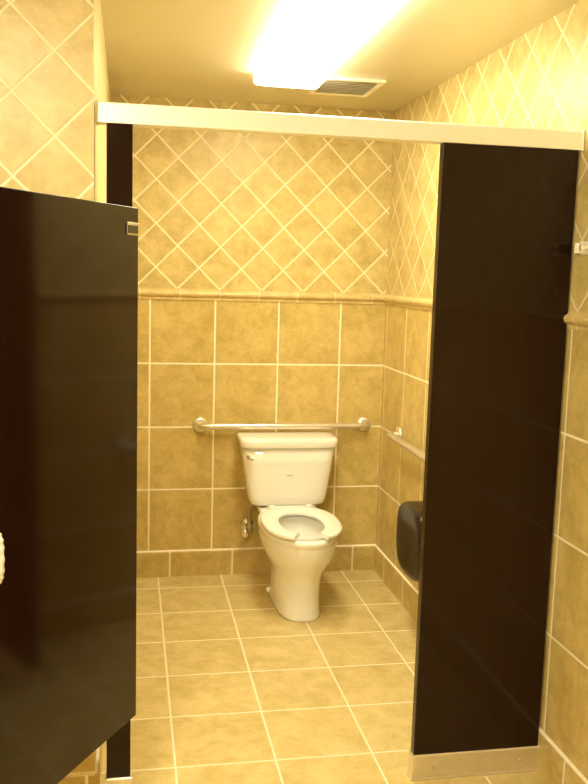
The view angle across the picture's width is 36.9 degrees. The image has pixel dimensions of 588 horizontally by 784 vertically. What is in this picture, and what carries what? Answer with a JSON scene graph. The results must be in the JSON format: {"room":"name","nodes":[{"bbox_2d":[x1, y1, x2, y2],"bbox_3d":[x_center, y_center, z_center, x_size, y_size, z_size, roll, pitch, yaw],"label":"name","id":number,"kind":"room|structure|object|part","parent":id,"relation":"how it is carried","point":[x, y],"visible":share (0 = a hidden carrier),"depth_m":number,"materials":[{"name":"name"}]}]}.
{"room":"public restroom","nodes":[
{"label":"public restroom","id":0,"kind":"room"},
{"bbox_2d":[0,0,96,773],"bbox_3d":[-1.498,0.027,2.317,1.905,2.430,0.150,0,8,-11],"label":"wall","id":1,"kind":"structure","parent":0,"point":[48,47],"depth_m":2.29,"materials":[{"name":"tile"}]},
{"bbox_2d":[58,772,94,783],"bbox_3d":[-1.516,1.173,2.390,1.905,0.139,0.010,0,8,-11],"label":"baseboard","id":2,"kind":"structure","parent":1,"relation":"attached to","point":[81,778],"depth_m":2.55,"materials":[{"name":"tile"}]},
{"bbox_2d":[96,0,110,202],"bbox_3d":[-0.822,-0.108,3.476,0.150,2.430,1.900,0,8,-11],"label":"wall","id":3,"kind":"structure","parent":0,"point":[103,94],"depth_m":2.89,"materials":[{"name":"tile"}]},
{"bbox_2d":[95,744,102,783],"bbox_3d":[-0.761,1.038,3.565,0.010,0.139,2.037,0,8,-11],"label":"baseboard","id":4,"kind":"structure","parent":3,"relation":"attached to","point":[99,750],"depth_m":2.64,"materials":[{"name":"tile"}]},
{"bbox_2d":[111,94,393,550],"bbox_3d":[-0.247,-0.242,4.602,1.692,2.430,0.120,0,8,-11],"label":"wall","id":5,"kind":"structure","parent":0,"point":[217,210],"depth_m":4.53,"materials":[{"name":"tile"}]},
{"bbox_2d":[240,504,254,537],"bbox_3d":[-0.240,0.646,4.607,0.091,0.220,0.113,0,8,-11],"label":"supply valve","id":6,"kind":"object","parent":5,"relation":"attached to","point":[247,525],"visible":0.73,"depth_m":4.61,"materials":[{"name":"silver metal"}]},
{"bbox_3d":[-0.252,0.735,4.590,0.045,0.047,0.055,5,9,27],"label":"valve handle","id":7,"kind":"part","parent":6,"relation":"part of","materials":[{"name":"silver metal"}]},
{"bbox_2d":[137,544,375,577],"bbox_3d":[-0.253,0.902,4.692,1.422,0.139,0.010,0,8,-11],"label":"baseboard","id":8,"kind":"structure","parent":5,"relation":"attached to","point":[171,563],"depth_m":4.67,"materials":[{"name":"tile"}]},
{"bbox_2d":[138,287,385,303],"bbox_3d":[-0.212,-0.492,4.500,1.422,0.056,0.023,0,8,-11],"label":"trim","id":9,"kind":"structure","parent":5,"relation":"attached to","point":[143,293],"depth_m":4.51,"materials":[{"name":"tile"}]},
{"bbox_2d":[192,417,370,431],"bbox_3d":[-0.050,0.176,4.598,0.954,0.080,0.071,0,8,-11],"label":"grab bar","id":10,"kind":"object","parent":5,"relation":"attached to","point":[199,424],"visible":1,"depth_m":4.56,"materials":[{"name":"silver metal"}]},
{"bbox_2d":[101,570,546,783],"bbox_3d":[-0.640,1.428,1.567,3.567,0.100,6.340,0,8,-11],"label":"floor","id":11,"kind":"structure","parent":0,"point":[230,689],"depth_m":3.42,"materials":[{"name":"tile"}]},
{"bbox_2d":[105,123,132,783],"bbox_3d":[-0.503,0.252,2.528,0.086,1.985,0.050,0,8,-11],"label":"pilaster","id":12,"kind":"object","parent":11,"relation":"on","point":[119,137],"visible":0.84,"depth_m":2.40,"materials":[{"name":"brown laminate"}]},
{"bbox_2d":[0,186,138,783],"bbox_3d":[-0.588,0.274,2.090,0.074,1.463,0.884,4,8,20],"label":"door","id":13,"kind":"structure","parent":12,"relation":"attached to","point":[69,266],"depth_m":2.17,"materials":[{"name":"brown laminate"}]},
{"bbox_3d":[-0.646,0.358,1.905,0.045,0.138,0.018,4,8,20],"label":"door pull","id":14,"kind":"part","parent":13,"relation":"part of","materials":[{"name":"white plastic"}]},
{"bbox_3d":[-0.433,-0.440,2.372,0.003,0.034,0.060,4,8,20],"label":"hinge plate","id":15,"kind":"part","parent":13,"relation":"part of","materials":[{"name":"metal"}]},
{"bbox_2d":[237,432,341,622],"bbox_3d":[0.007,0.642,4.293,0.504,0.773,0.784,0,8,-11],"label":"toilet","id":16,"kind":"object","parent":11,"relation":"on","point":[286,474],"visible":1,"depth_m":4.36,"materials":[{"name":"white ceramic"}]},
{"bbox_3d":[-0.039,0.420,4.542,0.477,0.303,0.206,0,8,-11],"label":"tank","id":17,"kind":"part","parent":16,"relation":"part of","materials":[{"name":"white ceramic"}]},
{"bbox_3d":[-0.034,0.245,4.516,0.504,0.048,0.229,0,8,-11],"label":"tank lid","id":18,"kind":"part","parent":16,"relation":"part of","materials":[{"name":"white ceramic"}]},
{"bbox_3d":[0.013,0.830,4.255,0.368,0.411,0.656,0,8,-11],"label":"bowl","id":19,"kind":"part","parent":16,"relation":"part of","materials":[{"name":"white ceramic"}]},
{"bbox_3d":[0.032,0.616,4.161,0.372,0.022,0.512,0,8,-11],"label":"seat","id":20,"kind":"part","parent":16,"relation":"part of","materials":[{"name":"white plastic"}]},
{"bbox_2d":[406,143,578,781],"bbox_3d":[0.613,0.256,2.737,0.441,1.985,0.050,0,8,-11],"label":"pilaster","id":21,"kind":"object","parent":11,"relation":"on","point":[505,222],"visible":1,"depth_m":2.71,"materials":[{"name":"black laminate"}]},
{"bbox_2d":[96,100,584,151],"bbox_3d":[0.162,-0.753,2.513,1.419,0.060,0.058,0,8,-11],"label":"headrail","id":22,"kind":"object","parent":21,"relation":"attached to","point":[139,115],"visible":0.91,"depth_m":2.48,"materials":[{"name":"metal"}]},
{"bbox_2d":[100,0,580,111],"bbox_3d":[-0.569,-1.079,1.233,3.567,0.100,6.340,0,8,-11],"label":"ceiling","id":23,"kind":"structure","parent":0,"point":[212,50],"depth_m":3.25,"materials":[{"name":"paint"}]},
{"bbox_2d":[254,0,405,88],"bbox_3d":[0.079,-1.237,3.139,0.283,0.053,1.220,0,8,-11],"label":"ceiling light","id":24,"kind":"object","parent":23,"relation":"attached to","point":[319,36],"visible":1,"depth_m":2.97,"materials":[{"name":"glowing translucent white acrylic diffuser"}]},
{"bbox_2d":[308,76,385,96],"bbox_3d":[0.231,-1.355,3.910,0.276,0.014,0.330,0,8,-11],"label":"ceiling vent","id":25,"kind":"object","parent":23,"relation":"in","point":[333,85],"visible":0.84,"depth_m":3.90,"materials":[{"name":"white metal"}]},
{"bbox_3d":[0.106,-1.356,3.887,0.022,0.014,0.286,0,8,-11],"label":"frame","id":26,"kind":"part","parent":25,"relation":"part of","materials":[{"name":"white metal"}]},
{"bbox_3d":[0.203,-1.376,4.060,0.276,0.014,0.022,0,8,-11],"label":"frame","id":27,"kind":"part","parent":25,"relation":"part of","materials":[{"name":"white metal"}]},
{"bbox_3d":[0.259,-1.335,3.760,0.276,0.014,0.022,0,8,-11],"label":"frame","id":28,"kind":"part","parent":25,"relation":"part of","materials":[{"name":"white metal"}]},
{"bbox_3d":[0.355,-1.355,3.933,0.022,0.014,0.286,0,8,-11],"label":"frame","id":29,"kind":"part","parent":25,"relation":"part of","materials":[{"name":"white metal"}]},
{"bbox_2d":[376,0,587,780],"bbox_3d":[1.090,0.180,1.717,0.120,2.430,6.100,0,8,-11],"label":"wall","id":30,"kind":"structure","parent":0,"point":[539,79],"depth_m":3.02,"materials":[{"name":"tile"}]},
{"bbox_2d":[387,426,424,461],"bbox_3d":[0.587,0.284,3.886,0.071,0.080,1.140,0,8,-11],"label":"grab bar","id":31,"kind":"object","parent":30,"relation":"attached to","point":[395,436],"visible":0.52,"depth_m":4.13,"materials":[{"name":"silver metal"}]},
{"bbox_2d":[396,501,422,581],"bbox_3d":[0.558,0.645,3.817,0.151,0.324,0.346,0,8,-11],"label":"dispenser","id":32,"kind":"object","parent":30,"relation":"attached to","point":[409,516],"visible":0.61,"depth_m":3.77,"materials":[{"name":"black plastic"}]},
{"bbox_2d":[373,545,587,783],"bbox_3d":[0.995,1.316,1.851,0.010,0.139,6.089,0,8,-11],"label":"baseboard","id":33,"kind":"structure","parent":30,"relation":"attached to","point":[553,766],"depth_m":2.87,"materials":[{"name":"tile"}]},
{"bbox_2d":[383,294,587,330],"bbox_3d":[1.029,-0.078,1.657,0.023,0.056,6.076,0,8,-11],"label":"trim","id":34,"kind":"structure","parent":30,"relation":"attached to","point":[575,320],"depth_m":3.96,"materials":[{"name":"tile"}]},
{"bbox_2d":[574,241,587,254],"bbox_3d":[0.852,-0.423,2.582,0.034,0.040,0.095,0,8,-11],"label":"wall bracket","id":35,"kind":"object","parent":30,"relation":"attached to","point":[582,248],"visible":1,"depth_m":2.60,"materials":[{"name":"metal"}]},
{"bbox_3d":[0.867,-0.423,2.585,0.004,0.040,0.095,0,8,-11],"label":"plate","id":36,"kind":"part","parent":35,"relation":"part of","materials":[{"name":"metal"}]}
]}

